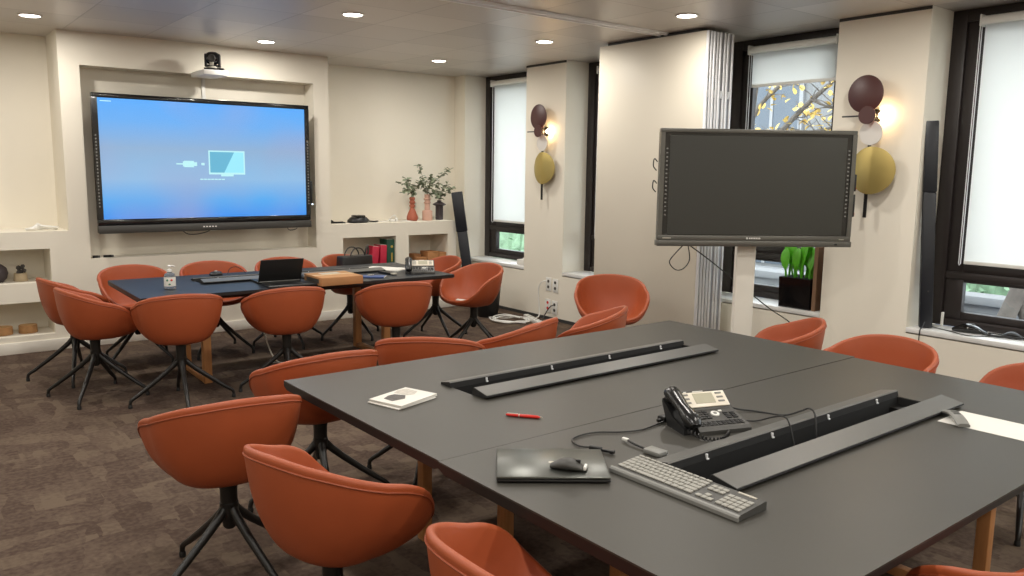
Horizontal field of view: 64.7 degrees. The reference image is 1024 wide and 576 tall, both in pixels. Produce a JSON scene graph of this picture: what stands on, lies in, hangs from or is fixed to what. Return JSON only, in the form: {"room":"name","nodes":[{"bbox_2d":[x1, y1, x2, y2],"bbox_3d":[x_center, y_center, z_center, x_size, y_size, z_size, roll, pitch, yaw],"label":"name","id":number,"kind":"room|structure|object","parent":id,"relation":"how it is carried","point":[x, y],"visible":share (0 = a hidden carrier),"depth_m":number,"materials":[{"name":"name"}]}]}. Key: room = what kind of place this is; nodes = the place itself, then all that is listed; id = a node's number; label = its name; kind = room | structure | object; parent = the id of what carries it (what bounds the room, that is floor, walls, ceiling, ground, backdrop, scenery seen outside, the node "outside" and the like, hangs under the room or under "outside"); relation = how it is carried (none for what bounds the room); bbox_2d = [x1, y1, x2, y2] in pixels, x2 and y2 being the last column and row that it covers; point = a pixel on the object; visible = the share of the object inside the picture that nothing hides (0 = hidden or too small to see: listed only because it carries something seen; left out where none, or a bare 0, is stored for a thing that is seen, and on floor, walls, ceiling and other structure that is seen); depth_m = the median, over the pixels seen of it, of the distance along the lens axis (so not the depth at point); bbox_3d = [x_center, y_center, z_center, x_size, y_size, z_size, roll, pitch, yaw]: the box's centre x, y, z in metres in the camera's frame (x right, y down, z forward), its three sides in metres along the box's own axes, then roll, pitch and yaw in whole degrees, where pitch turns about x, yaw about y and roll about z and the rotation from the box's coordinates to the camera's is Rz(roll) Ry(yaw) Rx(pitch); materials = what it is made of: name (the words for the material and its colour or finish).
{"room":"conference room","nodes":[
{"label":"conference room","id":0,"kind":"room"},
{"bbox_2d":[0,29,455,343],"bbox_3d":[-3.865,-0.913,7.633,9.340,2.800,0.672,-6,10,-38],"label":"wall","id":1,"kind":"structure","parent":0,"point":[369,129],"depth_m":7.89,"materials":[{"name":"beige paint"}]},
{"bbox_2d":[0,264,7,282],"bbox_3d":[-4.511,-0.140,7.067,0.180,0.184,0.180,-6,10,-38],"label":"round vase","id":2,"kind":"object","parent":1,"relation":"on","point":[3,270],"visible":1,"depth_m":7.05,"materials":[{"name":"ceramic"}]},
{"bbox_2d":[0,325,12,335],"bbox_3d":[-4.492,0.378,7.124,0.160,0.073,0.135,-6,10,-38],"label":"wood slice","id":3,"kind":"object","parent":1,"relation":"on","point":[6,330],"visible":1,"depth_m":7.09,"materials":[{"name":"brown wood"}]},
{"bbox_2d":[14,264,27,281],"bbox_3d":[-4.370,-0.137,7.179,0.112,0.150,0.112,-6,10,-38],"label":"planter","id":4,"kind":"object","parent":1,"relation":"on","point":[20,275],"visible":1,"depth_m":7.15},
{"bbox_2d":[18,323,37,333],"bbox_3d":[-4.338,0.363,7.243,0.150,0.073,0.127,-6,10,-38],"label":"wood slice","id":5,"kind":"object","parent":1,"relation":"on","point":[27,328],"visible":1,"depth_m":7.20,"materials":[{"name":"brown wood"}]},
{"bbox_2d":[25,223,58,229],"bbox_3d":[-4.192,-0.548,7.208,0.264,0.064,0.070,-6,10,-38],"label":"cable bundle","id":6,"kind":"object","parent":1,"relation":"on","point":[37,226],"visible":1,"depth_m":7.19,"materials":[{"name":"white plastic"}]},
{"bbox_2d":[90,92,312,234],"bbox_3d":[-2.987,-1.181,7.913,2.052,1.284,0.362,-6,10,-38],"label":"wall screen","id":7,"kind":"object","parent":1,"relation":"attached to","point":[162,164],"visible":1,"depth_m":7.71,"materials":[{"name":"black plastic"}]},
{"bbox_2d":[191,69,227,78],"bbox_3d":[-2.843,-2.009,7.593,0.225,0.046,0.382,-6,10,-38],"label":"shelf","id":8,"kind":"object","parent":1,"relation":"attached to","point":[204,73],"visible":1,"depth_m":7.49,"materials":[{"name":"white plastic"}]},
{"bbox_2d":[204,52,224,70],"bbox_3d":[-2.773,-2.109,7.517,0.175,0.175,0.129,-1,8,-13],"label":"camera","id":9,"kind":"object","parent":8,"relation":"on","point":[212,58],"visible":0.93,"depth_m":7.48,"materials":[{"name":"black plastic"}]},
{"bbox_2d":[0,299,454,355],"bbox_3d":[-4.019,0.498,7.290,8.460,0.100,0.014,-6,10,-38],"label":"baseboard","id":10,"kind":"structure","parent":1,"relation":"attached to","point":[50,344],"depth_m":7.39,"materials":[{"name":"white paint"}]},
{"bbox_2d":[347,215,377,222],"bbox_3d":[-1.697,-0.785,9.154,0.181,0.088,0.379,9,11,43],"label":"telephone","id":11,"kind":"object","parent":1,"relation":"on","point":[354,218],"visible":1,"depth_m":9.04,"materials":[{"name":"black plastic"}]},
{"bbox_2d":[366,245,379,263],"bbox_3d":[-1.599,-0.347,9.207,0.116,0.278,0.172,-6,10,-38],"label":"ring binder","id":12,"kind":"object","parent":1,"relation":"on","point":[373,250],"visible":0.41,"depth_m":9.14,"materials":[{"name":"red paper"}]},
{"bbox_2d":[374,244,386,262],"bbox_3d":[-1.515,-0.363,9.271,0.089,0.278,0.172,-6,10,-38],"label":"ring binder","id":13,"kind":"object","parent":1,"relation":"on","point":[383,248],"visible":0.52,"depth_m":9.20,"materials":[{"name":"red paper"}]},
{"bbox_2d":[380,238,393,262],"bbox_3d":[-1.443,-0.403,9.332,0.100,0.336,0.174,-6,10,-38],"label":"ring binder","id":14,"kind":"object","parent":1,"relation":"on","point":[389,242],"visible":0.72,"depth_m":9.26,"materials":[{"name":"green"}]},
{"bbox_2d":[407,197,417,220],"bbox_3d":[-1.185,-0.940,9.600,0.136,0.280,0.136,-6,10,-38],"label":"vase","id":15,"kind":"object","parent":1,"relation":"on","point":[412,215],"visible":1,"depth_m":9.56,"materials":[{"name":"ceramic"}]},
{"bbox_2d":[396,177,425,196],"bbox_3d":[-1.211,-1.124,9.508,0.154,0.369,0.411,8,11,42],"label":"eucalyptus sprig","id":16,"kind":"object","parent":15,"relation":"in","point":[406,183],"visible":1,"depth_m":9.52,"materials":[{"name":"green plant"}]},
{"bbox_2d":[422,194,431,220],"bbox_3d":[-1.019,-0.971,9.726,0.124,0.310,0.124,-6,10,-38],"label":"vase","id":17,"kind":"object","parent":1,"relation":"on","point":[427,213],"visible":1,"depth_m":9.69,"materials":[{"name":"pink ceramic"}]},
{"bbox_2d":[414,164,451,193],"bbox_3d":[-0.939,-1.224,9.706,0.529,0.519,0.171,-6,10,-38],"label":"eucalyptus sprig","id":18,"kind":"object","parent":17,"relation":"in","point":[432,180],"visible":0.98,"depth_m":9.65,"materials":[{"name":"green plant"}]},
{"bbox_2d":[420,250,438,259],"bbox_3d":[-0.991,-0.364,9.701,0.154,0.164,0.184,-6,10,-38],"label":"wooden box","id":19,"kind":"object","parent":1,"relation":"in","point":[430,254],"visible":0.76,"depth_m":9.63,"materials":[{"name":"brown wood"}]},
{"bbox_2d":[433,200,445,219],"bbox_3d":[-0.888,-0.953,9.870,0.160,0.236,0.160,-6,10,-38],"label":"vase","id":20,"kind":"object","parent":1,"relation":"on","point":[439,204],"visible":1,"depth_m":9.84,"materials":[{"name":"ceramic"}]},
{"bbox_2d":[428,181,454,199],"bbox_3d":[-0.871,-1.162,9.798,0.403,0.271,0.176,-6,10,-38],"label":"eucalyptus sprig","id":21,"kind":"object","parent":20,"relation":"in","point":[440,194],"visible":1,"depth_m":9.80,"materials":[{"name":"green plant"}]},
{"bbox_2d":[0,306,1023,575],"bbox_3d":[-0.255,1.223,3.228,9.540,0.080,12.454,-6,10,-38],"label":"floor","id":22,"kind":"structure","parent":0,"point":[82,493],"depth_m":4.22,"materials":[{"name":"brown carpet"}]},
{"bbox_2d":[26,277,127,388],"bbox_3d":[-3.358,0.300,6.265,0.615,0.801,0.548,4,9,22],"label":"swivel chair","id":23,"kind":"object","parent":22,"relation":"on","point":[45,287],"visible":0.41,"depth_m":6.09,"materials":[{"name":"orange leather"}]},
{"bbox_2d":[46,287,149,409],"bbox_3d":[-2.967,0.380,5.750,0.567,0.797,0.598,-7,11,-43],"label":"swivel chair","id":24,"kind":"object","parent":22,"relation":"on","point":[83,316],"visible":0.96,"depth_m":5.56,"materials":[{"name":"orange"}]},
{"bbox_2d":[97,264,173,368],"bbox_3d":[-3.155,0.220,6.837,0.607,0.801,0.531,-4,9,-29],"label":"swivel chair","id":25,"kind":"object","parent":22,"relation":"on","point":[129,271],"visible":0.31,"depth_m":6.88,"materials":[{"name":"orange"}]},
{"bbox_2d":[128,294,235,408],"bbox_3d":[-2.316,0.403,5.645,0.587,0.801,0.606,4,9,21],"label":"swivel chair","id":26,"kind":"object","parent":22,"relation":"on","point":[179,321],"visible":0.99,"depth_m":5.44,"materials":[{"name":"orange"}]},
{"bbox_2d":[179,260,254,359],"bbox_3d":[-2.640,0.175,7.202,0.599,0.797,0.544,-5,10,-33],"label":"swivel chair","id":27,"kind":"object","parent":22,"relation":"on","point":[200,267],"visible":0.34,"depth_m":7.27,"materials":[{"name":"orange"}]},
{"bbox_2d":[137,394,301,575],"bbox_3d":[-1.139,0.771,3.196,0.615,0.801,0.549,-1,8,-10],"label":"swivel chair","id":28,"kind":"object","parent":22,"relation":"on","point":[201,447],"visible":0.79,"depth_m":2.98,"materials":[{"name":"orange leather"}]},
{"bbox_2d":[108,262,453,383],"bbox_3d":[-1.855,0.261,6.771,2.553,0.774,1.091,-5,10,-36],"label":"meeting table","id":29,"kind":"object","parent":22,"relation":"on","point":[235,284],"visible":0.49,"depth_m":6.41,"materials":[{"name":"black"}]},
{"bbox_2d":[164,265,175,288],"bbox_3d":[-2.535,-0.083,5.983,0.084,0.176,0.066,-6,10,-38],"label":"bottle","id":30,"kind":"object","parent":29,"relation":"on","point":[169,277],"visible":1,"depth_m":5.96,"materials":[{"name":"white plastic"}]},
{"bbox_2d":[250,258,303,283],"bbox_3d":[-1.873,-0.147,6.430,0.340,0.194,0.311,-5,10,-34],"label":"open laptop","id":31,"kind":"object","parent":29,"relation":"on","point":[277,270],"visible":0.98,"depth_m":6.33,"materials":[{"name":"black plastic"}]},
{"bbox_2d":[262,280,317,287],"bbox_3d":[-1.721,-0.030,6.255,0.380,0.016,0.210,-4,10,-32],"label":"laptop sleeve","id":32,"kind":"object","parent":29,"relation":"on","point":[305,282],"visible":1,"depth_m":6.22,"materials":[{"name":"black fabric"}]},
{"bbox_2d":[304,271,362,286],"bbox_3d":[-1.423,-0.077,6.438,0.352,0.066,0.340,-5,10,-37],"label":"cardboard box","id":33,"kind":"object","parent":29,"relation":"on","point":[334,278],"visible":0.91,"depth_m":6.34,"materials":[{"name":"brown cardboard"}]},
{"bbox_2d":[405,257,434,274],"bbox_3d":[-0.808,-0.195,7.080,0.259,0.134,0.275,0,8,-8],"label":"desk telephone","id":34,"kind":"object","parent":29,"relation":"on","point":[412,267],"visible":1,"depth_m":7.10,"materials":[{"name":"grey plastic"}]},
{"bbox_2d":[239,286,325,391],"bbox_3d":[-1.686,0.355,6.036,0.565,0.801,0.614,5,9,28],"label":"swivel chair","id":35,"kind":"object","parent":22,"relation":"on","point":[286,312],"visible":0.87,"depth_m":5.82,"materials":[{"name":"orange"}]},
{"bbox_2d":[253,256,323,349],"bbox_3d":[-2.087,0.128,7.572,0.611,0.801,0.576,1,8,4],"label":"swivel chair","id":36,"kind":"object","parent":22,"relation":"on","point":[306,264],"visible":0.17,"depth_m":7.69,"materials":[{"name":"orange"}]},
{"bbox_2d":[248,349,389,511],"bbox_3d":[-0.953,0.660,3.982,0.565,0.801,0.614,4,9,23],"label":"swivel chair","id":37,"kind":"object","parent":22,"relation":"on","point":[268,381],"visible":0.52,"depth_m":3.76,"materials":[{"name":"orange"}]},
{"bbox_2d":[242,444,434,575],"bbox_3d":[-0.562,0.861,2.623,0.565,0.801,0.614,-3,9,-24],"label":"swivel chair","id":38,"kind":"object","parent":22,"relation":"on","point":[317,516],"visible":1,"depth_m":2.37,"materials":[{"name":"orange leather"}]},
{"bbox_2d":[321,254,378,340],"bbox_3d":[-1.568,0.082,7.942,0.573,0.801,0.612,1,8,-1],"label":"swivel chair","id":39,"kind":"object","parent":22,"relation":"on","point":[329,260],"visible":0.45,"depth_m":7.88,"materials":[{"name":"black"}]},
{"bbox_2d":[336,244,372,288],"bbox_3d":[-1.543,-0.201,7.933,0.130,0.440,0.378,9,11,43],"label":"handbag","id":40,"kind":"object","parent":39,"relation":"on","point":[364,258],"visible":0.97,"depth_m":7.88,"materials":[{"name":"black leather"}]},
{"bbox_2d":[354,281,432,337],"bbox_3d":[-0.913,0.319,6.355,0.599,0.797,0.574,-3,9,-24],"label":"swivel chair","id":41,"kind":"object","parent":22,"relation":"on","point":[395,305],"visible":0.73,"depth_m":6.15,"materials":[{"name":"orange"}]},
{"bbox_2d":[367,337,485,485],"bbox_3d":[-0.442,0.607,4.396,0.610,0.801,0.578,-5,10,-35],"label":"swivel chair","id":42,"kind":"object","parent":22,"relation":"on","point":[399,349],"visible":0.23,"depth_m":4.11,"materials":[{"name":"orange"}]},
{"bbox_2d":[403,255,466,336],"bbox_3d":[-0.784,0.092,7.939,0.607,0.801,0.585,3,9,18],"label":"swivel chair","id":43,"kind":"object","parent":22,"relation":"on","point":[448,263],"visible":0.38,"depth_m":7.94,"materials":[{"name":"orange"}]},
{"bbox_2d":[451,191,471,266],"bbox_3d":[-0.573,-0.458,9.726,0.316,1.400,0.072,1,8,2],"label":"speaker","id":44,"kind":"object","parent":22,"relation":"on","point":[457,197],"visible":0.64,"depth_m":9.65,"materials":[{"name":"black plastic"}]},
{"bbox_2d":[439,262,503,338],"bbox_3d":[-0.370,0.186,7.327,0.571,0.801,0.613,-1,8,-10],"label":"swivel chair","id":45,"kind":"object","parent":22,"relation":"on","point":[479,284],"visible":0.84,"depth_m":7.41,"materials":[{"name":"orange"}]},
{"bbox_2d":[424,522,551,575],"bbox_3d":[0.067,0.962,1.984,0.553,0.801,0.616,-1,8,-13],"label":"swivel chair","id":46,"kind":"object","parent":22,"relation":"on","point":[453,548],"visible":1,"depth_m":2.12,"materials":[{"name":"orange leather"}]},
{"bbox_2d":[477,287,500,317],"bbox_3d":[-0.274,0.126,9.187,0.312,0.390,0.310,-6,10,-38],"label":"waste bin","id":47,"kind":"object","parent":22,"relation":"on","point":[488,311],"visible":0.34,"depth_m":9.10,"materials":[{"name":"black plastic"}]},
{"bbox_2d":[489,314,530,322],"bbox_3d":[-0.020,0.343,8.887,0.433,0.041,0.469,-6,10,-38],"label":"lead","id":48,"kind":"object","parent":22,"relation":"on","point":[506,316],"visible":1,"depth_m":8.92,"materials":[{"name":"white plastic"}]},
{"bbox_2d":[477,317,557,348],"bbox_3d":[-0.018,0.556,4.790,0.611,0.801,0.576,-3,9,-25],"label":"swivel chair","id":49,"kind":"object","parent":22,"relation":"on","point":[546,329],"visible":0.13,"depth_m":4.50,"materials":[{"name":"orange leather"}]},
{"bbox_2d":[284,320,854,541],"bbox_3d":[0.366,0.718,3.794,2.479,0.774,1.201,-6,10,-38],"label":"meeting table","id":50,"kind":"object","parent":22,"relation":"on","point":[572,381],"visible":0.86,"depth_m":3.46,"materials":[{"name":"black laminate"}]},
{"bbox_2d":[368,387,436,409],"bbox_3d":[-0.427,0.432,3.173,0.171,0.017,0.228,6,10,35],"label":"book","id":51,"kind":"object","parent":50,"relation":"on","point":[405,397],"visible":1,"depth_m":3.14,"materials":[{"name":"white paper"}]},
{"bbox_2d":[384,394,404,400],"bbox_3d":[-0.454,0.426,3.151,0.080,0.001,0.090,6,10,35],"label":"picture","id":52,"kind":"object","parent":51,"relation":"on","point":[388,397],"depth_m":3.15},
{"bbox_2d":[394,389,416,394],"bbox_3d":[-0.423,0.416,3.230,0.090,0.001,0.075,6,10,35],"label":"picture","id":53,"kind":"object","parent":51,"relation":"on","point":[400,391],"depth_m":3.22},
{"bbox_2d":[506,413,542,418],"bbox_3d":[0.045,0.470,2.968,0.138,0.014,0.013,3,8,13],"label":"ballpoint pen","id":54,"kind":"object","parent":50,"relation":"on","point":[507,414],"visible":1,"depth_m":2.96,"materials":[{"name":"red plastic"}]},
{"bbox_2d":[455,345,688,394],"bbox_3d":[0.373,0.426,3.774,1.470,0.118,0.150,-6,10,-38],"label":"cable tray","id":55,"kind":"object","parent":50,"relation":"on","point":[465,387],"depth_m":3.73,"materials":[{"name":"black metal"}]},
{"bbox_2d":[557,306,627,337],"bbox_3d":[0.466,0.505,5.189,0.563,0.801,0.615,-1,8,-12],"label":"swivel chair","id":56,"kind":"object","parent":22,"relation":"on","point":[613,318],"visible":0.2,"depth_m":4.93,"materials":[{"name":"orange leather"}]},
{"bbox_2d":[574,274,649,324],"bbox_3d":[0.785,0.312,6.551,0.612,0.801,0.538,-1,8,-13],"label":"swivel chair","id":57,"kind":"object","parent":22,"relation":"on","point":[599,292],"visible":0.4,"depth_m":6.68,"materials":[{"name":"orange leather"}]},
{"bbox_2d":[594,28,733,329],"bbox_3d":[1.303,-0.786,7.217,0.344,2.799,1.240,-6,10,-38],"label":"wall","id":58,"kind":"structure","parent":22,"relation":"on","point":[682,79],"depth_m":7.01,"materials":[{"name":"beige paint"}]},
{"bbox_2d":[438,357,1023,575],"bbox_3d":[1.097,0.863,2.859,2.459,0.774,1.179,-6,10,-38],"label":"meeting table","id":59,"kind":"object","parent":22,"relation":"on","point":[882,481],"visible":0.97,"depth_m":2.40,"materials":[{"name":"black"}]},
{"bbox_2d":[497,448,610,482],"bbox_3d":[0.119,0.540,2.460,0.332,0.021,0.244,1,8,-1],"label":"closed laptop","id":60,"kind":"object","parent":59,"relation":"on","point":[513,465],"visible":0.92,"depth_m":2.42,"materials":[{"name":"black plastic"}]},
{"bbox_2d":[550,456,587,471],"bbox_3d":[0.169,0.520,2.396,0.110,0.035,0.065,3,8,14],"label":"computer mouse","id":61,"kind":"object","parent":60,"relation":"on","point":[567,462],"visible":1,"depth_m":2.38,"materials":[{"name":"grey plastic"}]},
{"bbox_2d":[571,421,664,447],"bbox_3d":[0.360,0.496,2.810,0.425,0.011,0.115,-7,12,-44],"label":"cable","id":62,"kind":"object","parent":59,"relation":"on","point":[573,442],"visible":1,"depth_m":2.80,"materials":[{"name":"black plastic"}]},
{"bbox_2d":[622,437,667,457],"bbox_3d":[0.422,0.519,2.640,0.048,0.016,0.184,-7,11,-41],"label":"adapter","id":63,"kind":"object","parent":59,"relation":"on","point":[651,450],"visible":1,"depth_m":2.59,"materials":[{"name":"grey plastic"}]},
{"bbox_2d":[609,455,766,522],"bbox_3d":[0.490,0.561,2.307,0.132,0.028,0.459,-6,11,-39],"label":"keyboard","id":64,"kind":"object","parent":59,"relation":"on","point":[704,493],"visible":1,"depth_m":2.27,"materials":[{"name":"grey plastic"}]},
{"bbox_2d":[662,386,751,441],"bbox_3d":[0.701,0.433,2.857,0.259,0.134,0.275,-2,9,-18],"label":"desk telephone","id":65,"kind":"object","parent":59,"relation":"on","point":[705,412],"visible":1,"depth_m":2.87,"materials":[{"name":"grey plastic"}]},
{"bbox_2d":[746,415,794,445],"bbox_3d":[0.867,0.521,2.937,0.392,0.160,0.067,9,11,43],"label":"cable","id":66,"kind":"object","parent":59,"relation":"on","point":[786,418],"visible":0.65,"depth_m":2.87,"materials":[{"name":"black plastic"}]},
{"bbox_2d":[732,407,816,438],"bbox_3d":[0.920,0.502,3.026,0.437,0.171,0.112,5,9,25],"label":"cable","id":67,"kind":"object","parent":59,"relation":"on","point":[732,407],"visible":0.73,"depth_m":3.01,"materials":[{"name":"black plastic"}]},
{"bbox_2d":[679,397,918,478],"bbox_3d":[1.079,0.569,2.845,1.400,0.118,0.150,-6,10,-38],"label":"cable tray","id":68,"kind":"object","parent":59,"relation":"on","point":[705,465],"depth_m":2.84,"materials":[{"name":"black metal"}]},
{"bbox_2d":[938,411,1023,440],"bbox_3d":[1.751,0.501,2.942,0.220,0.001,0.307,-6,10,-38],"label":"paper sheet","id":69,"kind":"object","parent":59,"relation":"on","point":[1004,428],"visible":1,"depth_m":2.94,"materials":[{"name":"white paper"}]},
{"bbox_2d":[941,410,969,426],"bbox_3d":[1.635,0.472,2.985,0.044,0.032,0.170,2,8,7],"label":"computer mouse","id":70,"kind":"object","parent":69,"relation":"on","point":[960,420],"visible":0.99,"depth_m":2.94,"materials":[{"name":"grey plastic"}]},
{"bbox_2d":[652,128,857,335],"bbox_3d":[1.698,-0.156,5.874,1.462,1.945,0.460,0,8,-3],"label":"screen","id":71,"kind":"object","parent":22,"relation":"on","point":[746,190],"visible":0.94,"depth_m":5.66,"materials":[{"name":"grey plastic"}]},
{"bbox_2d":[690,246,788,321],"bbox_3d":[1.782,0.189,6.176,1.334,1.119,0.091,-4,10,-32],"label":"power cable","id":72,"kind":"object","parent":71,"relation":"attached to","point":[690,246],"visible":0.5,"depth_m":5.97,"materials":[{"name":"black plastic"}]},
{"bbox_2d":[755,317,826,349],"bbox_3d":[1.576,0.569,4.839,0.563,0.801,0.615,-1,8,-12],"label":"swivel chair","id":73,"kind":"object","parent":22,"relation":"on","point":[809,332],"visible":0.22,"depth_m":4.94,"materials":[{"name":"orange leather"}]},
{"bbox_2d":[824,334,938,372],"bbox_3d":[1.857,0.668,4.177,0.541,0.801,0.614,-1,8,-13],"label":"swivel chair","id":74,"kind":"object","parent":22,"relation":"on","point":[901,351],"visible":0.14,"depth_m":4.29,"materials":[{"name":"orange leather"}]},
{"bbox_2d":[905,565,1023,575],"bbox_3d":[1.331,0.969,2.043,0.598,0.797,0.544,-2,9,-18],"label":"swivel chair","id":75,"kind":"object","parent":22,"relation":"on","point":[923,570],"visible":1,"depth_m":1.95,"materials":[{"name":"orange leather"}]},
{"bbox_2d":[979,362,1023,546],"bbox_3d":[2.423,0.720,3.873,0.575,0.801,0.612,-1,8,-11],"label":"swivel chair","id":76,"kind":"object","parent":22,"relation":"on","point":[1011,376],"visible":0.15,"depth_m":4.06,"materials":[{"name":"orange leather"}]},
{"bbox_2d":[0,0,1023,76],"bbox_3d":[-0.218,-1.627,2.817,9.540,0.080,12.454,-6,10,-38],"label":"ceiling","id":77,"kind":"structure","parent":0,"point":[393,35],"depth_m":6.46,"materials":[{"name":"paint"}]},
{"bbox_2d":[441,0,668,35],"bbox_3d":[-2.005,-1.813,4.263,8.310,0.030,0.120,-6,10,-38],"label":"trim","id":78,"kind":"structure","parent":77,"relation":"attached to","point":[479,3],"depth_m":6.05,"materials":[{"name":"silver metal"}]},
{"bbox_2d":[675,13,698,17],"bbox_3d":[1.299,-2.022,6.004,0.176,0.008,0.176,-6,10,-38],"label":"recessed light","id":79,"kind":"object","parent":77,"relation":"in","point":[682,15],"visible":1,"depth_m":5.97,"materials":[{"name":"white"}]},
{"bbox_2d":[454,5,1023,381],"bbox_3d":[3.207,-0.541,5.679,0.456,2.800,12.254,-6,10,-38],"label":"wall","id":80,"kind":"structure","parent":0,"point":[871,285],"depth_m":6.10,"materials":[{"name":"beige paint"}]},
{"bbox_2d":[471,72,526,268],"bbox_3d":[-0.063,-1.432,9.756,0.412,2.280,1.211,-6,10,-38],"label":"window","id":81,"kind":"structure","parent":80,"relation":"in","point":[493,229],"depth_m":10.18,"materials":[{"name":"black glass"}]},
{"bbox_2d":[490,77,526,223],"bbox_3d":[0.009,-1.641,9.747,0.083,1.745,0.866,-6,10,-38],"label":"roller blind","id":82,"kind":"object","parent":81,"relation":"attached to","point":[509,94],"visible":0.61,"depth_m":9.82,"materials":[{"name":"white fabric"}]},
{"bbox_2d":[499,305,574,324],"bbox_3d":[3.178,0.879,5.517,0.006,0.035,11.694,-6,10,-38],"label":"baseboard","id":83,"kind":"structure","parent":80,"relation":"attached to","point":[500,307],"depth_m":9.24,"materials":[{"name":"grey"}]},
{"bbox_2d":[527,104,554,199],"bbox_3d":[0.329,-1.478,8.807,0.131,1.030,0.407,-6,10,-38],"label":"wall sconce","id":84,"kind":"object","parent":80,"relation":"attached to","point":[544,167],"visible":1,"depth_m":8.77,"materials":[{"name":"gold metal"}]},
{"bbox_2d":[562,61,599,278],"bbox_3d":[1.086,-1.207,8.296,0.412,2.280,1.200,-6,10,-38],"label":"window","id":85,"kind":"structure","parent":80,"relation":"in","point":[589,241],"depth_m":8.77,"materials":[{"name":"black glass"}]},
{"bbox_2d":[527,5,932,67],"bbox_3d":[2.103,-2.082,6.536,0.004,0.022,6.317,-6,10,-38],"label":"trim","id":86,"kind":"structure","parent":80,"relation":"attached to","point":[930,6],"depth_m":5.86,"materials":[{"name":"grey"}]},
{"bbox_2d":[721,28,838,317],"bbox_3d":[2.241,-0.980,6.828,0.412,2.280,1.201,-6,10,-38],"label":"window","id":87,"kind":"structure","parent":80,"relation":"in","point":[741,65],"depth_m":7.15,"materials":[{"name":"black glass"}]},
{"bbox_2d":[745,33,838,128],"bbox_3d":[2.313,-1.204,6.817,0.083,1.715,0.856,-6,10,-38],"label":"roller blind","id":88,"kind":"object","parent":87,"relation":"attached to","point":[808,60],"visible":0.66,"depth_m":6.71,"materials":[{"name":"white fabric"}]},
{"bbox_2d":[778,247,814,310],"bbox_3d":[2.396,-0.125,6.667,0.276,0.566,0.338,-6,10,-38],"label":"potted plant","id":89,"kind":"object","parent":87,"relation":"on","point":[795,290],"visible":0.73,"depth_m":6.58,"materials":[{"name":"green plant"}]},
{"bbox_2d":[811,247,823,310],"bbox_3d":[2.502,-0.080,6.520,0.208,0.522,0.032,-6,10,-38],"label":"board","id":90,"kind":"object","parent":87,"relation":"on","point":[819,251],"visible":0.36,"depth_m":6.46,"materials":[{"name":"brown wood"}]},
{"bbox_2d":[842,75,895,217],"bbox_3d":[2.612,-1.030,5.904,0.131,1.030,0.407,-6,10,-38],"label":"wall sconce","id":91,"kind":"object","parent":80,"relation":"attached to","point":[875,170],"visible":0.97,"depth_m":5.87,"materials":[{"name":"gold metal"}]},
{"bbox_2d":[906,2,1023,350],"bbox_3d":[3.398,-0.753,5.357,0.412,2.280,1.200,-6,10,-38],"label":"window","id":92,"kind":"structure","parent":80,"relation":"in","point":[951,278],"depth_m":5.78,"materials":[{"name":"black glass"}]},
{"bbox_2d":[918,120,938,327],"bbox_3d":[2.973,-0.447,5.769,0.149,1.472,0.100,3,9,17],"label":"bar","id":93,"kind":"object","parent":92,"relation":"on","point":[930,171],"visible":0.96,"depth_m":5.75,"materials":[{"name":"black"}]},
{"bbox_2d":[952,323,987,333],"bbox_3d":[3.221,0.280,5.680,0.220,0.062,0.116,7,10,37],"label":"computer mouse","id":94,"kind":"object","parent":92,"relation":"on","point":[967,327],"visible":0.98,"depth_m":5.65,"materials":[{"name":"black plastic"}]},
{"bbox_2d":[958,11,1023,269],"bbox_3d":[3.471,-0.967,5.347,0.083,1.735,0.854,-6,10,-38],"label":"roller blind","id":95,"kind":"object","parent":92,"relation":"attached to","point":[995,223],"visible":1,"depth_m":5.54,"materials":[{"name":"white fabric"}]},
{"bbox_2d":[982,332,1023,339],"bbox_3d":[3.361,0.332,5.485,0.106,0.020,0.323,-6,10,-38],"label":"cable tangle","id":96,"kind":"object","parent":92,"relation":"on","point":[989,333],"visible":1,"depth_m":5.49,"materials":[{"name":"black plastic"}]},
{"label":"outside","id":97,"kind":"structure","parent":0,"visible":0},
{"bbox_3d":[23.110,-0.128,24.576,53.560,0.100,90.000,-6,10,-38],"label":"ground","id":98,"kind":"structure","parent":97,"visible":0},
{"bbox_2d":[497,232,523,259],"bbox_3d":[0.468,-0.527,16.322,1.380,3.002,5.450,-6,10,-38],"label":"hedge","id":99,"kind":"object","parent":98,"relation":"on","point":[511,241],"visible":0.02,"depth_m":17.20,"materials":[{"name":"green plant"}]},
{"bbox_2d":[754,81,833,271],"bbox_3d":[12.914,-2.869,17.090,8.350,7.200,15.500,-6,10,-38],"label":"building","id":100,"kind":"structure","parent":98,"relation":"on","point":[767,118],"depth_m":18.95,"materials":[{"name":"stone"}]},
{"bbox_2d":[755,81,833,130],"bbox_3d":[3.881,-1.459,12.111,0.921,5.607,4.466,-5,10,-35],"label":"street tree","id":101,"kind":"object","parent":98,"relation":"on","point":[813,98],"visible":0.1,"depth_m":11.53,"materials":[{"name":"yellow plant"}]},
{"bbox_2d":[754,266,1018,318],"bbox_3d":[6.341,0.704,12.149,0.460,1.370,8.000,-6,10,-38],"label":"wall","id":102,"kind":"structure","parent":98,"relation":"on","point":[975,302],"depth_m":11.53,"materials":[{"name":"paint"}]},
{"bbox_2d":[966,283,1008,295],"bbox_3d":[8.763,0.243,13.072,1.451,2.508,4.924,-6,10,-38],"label":"hedge","id":103,"kind":"object","parent":98,"relation":"on","point":[987,289],"visible":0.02,"depth_m":13.94,"materials":[{"name":"green plant"}]},
{"bbox_2d":[992,288,1023,333],"bbox_3d":[6.125,-1.326,7.976,2.437,6.578,4.991,0,8,-3],"label":"street tree","id":104,"kind":"object","parent":98,"relation":"on","point":[1010,308],"visible":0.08,"depth_m":8.45,"materials":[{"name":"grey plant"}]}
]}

